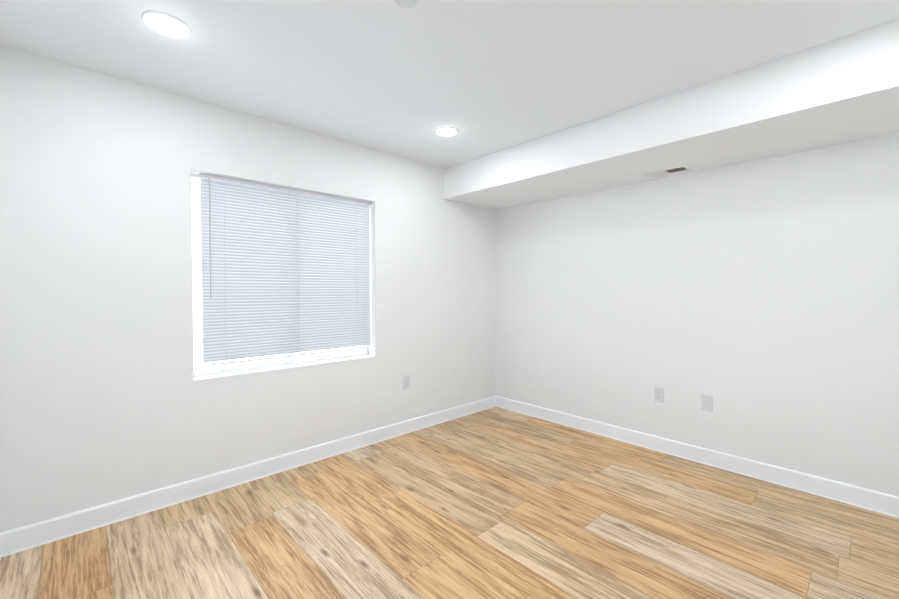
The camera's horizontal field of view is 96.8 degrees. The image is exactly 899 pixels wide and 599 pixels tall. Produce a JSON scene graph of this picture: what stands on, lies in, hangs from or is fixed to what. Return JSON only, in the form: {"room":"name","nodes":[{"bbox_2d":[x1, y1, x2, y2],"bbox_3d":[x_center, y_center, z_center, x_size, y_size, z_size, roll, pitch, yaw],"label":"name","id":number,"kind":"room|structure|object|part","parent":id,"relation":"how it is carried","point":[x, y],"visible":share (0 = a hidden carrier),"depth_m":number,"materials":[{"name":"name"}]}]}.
{"room":"empty bedroom","nodes":[
{"label":"empty bedroom","id":0,"kind":"room"},
{"bbox_2d":[0,45,495,532],"bbox_3d":[-0.871,-0.016,3.139,3.608,2.400,0.160,-1,2,-43],"label":"wall","id":1,"kind":"structure","parent":0,"point":[106,396],"depth_m":2.28,"materials":[{"name":"paint"}]},
{"bbox_2d":[0,396,495,556],"bbox_3d":[-0.810,1.129,3.100,3.608,0.112,0.018,-1,2,-43],"label":"baseboard","id":2,"kind":"structure","parent":1,"relation":"attached to","point":[22,538],"depth_m":2.43,"materials":[{"name":"white paint"}]},
{"bbox_2d":[190,173,369,376],"bbox_3d":[-1.152,-0.157,2.912,1.286,1.268,0.102,-1,2,-43],"label":"window","id":3,"kind":"structure","parent":1,"relation":"in","point":[199,369],"depth_m":2.58,"materials":[{"name":"white paint"}]},
{"bbox_2d":[209,178,211,297],"bbox_3d":[-1.500,-0.382,2.499,0.010,0.747,0.019,-1,2,-43],"label":"tilt wand","id":4,"kind":"object","parent":3,"relation":"hanging from","point":[210,240],"visible":0.96,"depth_m":2.49,"materials":[{"name":"grey plastic"}]},
{"bbox_2d":[224,193,226,362],"bbox_3d":[-1.443,-0.176,2.567,0.002,1.167,0.002,-1,2,-43],"label":"blind cord","id":5,"kind":"object","parent":3,"relation":"hanging from","point":[224,193],"depth_m":2.57,"materials":[{"name":"white fabric"}]},
{"bbox_3d":[-1.105,-0.778,2.888,1.217,0.025,0.025,-1,2,-43],"label":"window blind head rail","id":6,"kind":"part","parent":3,"relation":"part of","materials":[{"name":"white plastic"}]},
{"bbox_2d":[200,178,369,362],"bbox_3d":[-1.105,-0.189,2.901,1.209,1.151,0.010,-1,2,-43],"label":"window blind slats","id":7,"kind":"object","parent":3,"relation":"hanging from","point":[271,250],"visible":0.85,"depth_m":2.81,"materials":[{"name":"white plastic"}]},
{"bbox_3d":[-1.105,0.405,2.915,1.209,0.012,0.022,-1,2,-43],"label":"window blind bottom rail","id":8,"kind":"part","parent":3,"relation":"part of","materials":[{"name":"white plastic"}]},
{"bbox_2d":[297,193,298,353],"bbox_3d":[-1.096,-0.183,2.891,0.002,1.167,0.002,-1,2,-43],"label":"blind cord","id":9,"kind":"object","parent":3,"relation":"hanging from","point":[298,285],"depth_m":2.89,"materials":[{"name":"white fabric"}]},
{"bbox_2d":[356,254,356,303],"bbox_3d":[-0.749,-0.190,3.216,0.002,1.167,0.002,-1,2,-43],"label":"blind cord","id":10,"kind":"object","parent":3,"relation":"hanging from","point":[356,254],"depth_m":3.22,"materials":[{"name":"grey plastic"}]},
{"bbox_2d":[403,375,409,388],"bbox_3d":[-0.376,0.725,3.503,0.070,0.115,0.008,-1,2,-43],"label":"electrical outlet","id":11,"kind":"object","parent":1,"relation":"attached to","point":[406,381],"visible":1,"depth_m":3.50,"materials":[{"name":"white plastic"}]},
{"bbox_2d":[0,407,898,598],"bbox_3d":[0.385,1.264,1.825,3.848,0.100,3.837,-1,2,-43],"label":"floor","id":12,"kind":"structure","parent":0,"point":[495,503],"depth_m":2.04,"materials":[{"name":"brown wood"}]},
{"bbox_2d":[0,0,898,168],"bbox_3d":[0.385,-1.245,1.767,3.848,0.120,3.837,-1,2,-43],"label":"ceiling","id":13,"kind":"structure","parent":0,"point":[483,77],"depth_m":1.92,"materials":[{"name":"paint"}]},
{"bbox_2d":[141,10,190,37],"bbox_3d":[-1.216,-1.181,1.718,0.176,0.006,0.176,-1,2,-43],"label":"recessed light","id":14,"kind":"object","parent":13,"relation":"in","point":[166,25],"depth_m":1.71,"materials":[{"name":"white plastic"}]},
{"bbox_2d":[394,0,418,7],"bbox_3d":[-0.170,-1.175,1.562,0.100,0.010,0.100,-1,2,-43],"label":"smoke detector","id":15,"kind":"object","parent":13,"relation":"attached to","point":[407,3],"visible":1,"depth_m":1.58,"materials":[{"name":"white plastic"}]},
{"bbox_2d":[434,126,458,136],"bbox_3d":[-0.021,-1.207,2.873,0.176,0.006,0.176,-1,2,-43],"label":"recessed light","id":16,"kind":"object","parent":13,"relation":"in","point":[446,131],"depth_m":2.86,"materials":[{"name":"white plastic"}]},
{"bbox_2d":[444,19,898,209],"bbox_3d":[1.438,-1.066,2.729,0.761,0.281,3.557,-1,2,-43],"label":"soffit","id":17,"kind":"structure","parent":0,"point":[843,90],"depth_m":2.29,"materials":[{"name":"paint"}]},
{"bbox_2d":[642,165,691,177],"bbox_3d":[1.579,-0.926,2.900,0.140,0.008,0.292,-1,2,-43],"label":"ceiling vent","id":18,"kind":"object","parent":17,"relation":"in","point":[678,169],"visible":1,"depth_m":2.90,"materials":[{"name":"silver metal"}]},
{"bbox_2d":[496,133,898,496],"bbox_3d":[1.746,-0.015,3.069,0.120,2.400,3.837,-1,2,-43],"label":"wall","id":19,"kind":"structure","parent":0,"point":[758,300],"depth_m":2.77,"materials":[{"name":"paint"}]},
{"bbox_2d":[654,387,663,402],"bbox_3d":[1.634,0.743,3.112,0.008,0.115,0.070,-1,2,-43],"label":"electrical outlet","id":20,"kind":"object","parent":19,"relation":"attached to","point":[658,394],"visible":1,"depth_m":3.11,"materials":[{"name":"white plastic"}]},
{"bbox_2d":[496,396,898,517],"bbox_3d":[1.710,1.131,3.033,0.018,0.112,3.557,-1,2,-43],"label":"baseboard","id":21,"kind":"structure","parent":19,"relation":"attached to","point":[873,500],"depth_m":2.77,"materials":[{"name":"white paint"}]},
{"bbox_2d":[701,394,712,411],"bbox_3d":[1.851,0.747,2.872,0.019,0.116,0.072,-1,2,-43],"label":"outlet","id":22,"kind":"object","parent":19,"relation":"attached to","point":[706,402],"visible":1,"depth_m":2.87,"materials":[{"name":"white plastic"}]}
]}

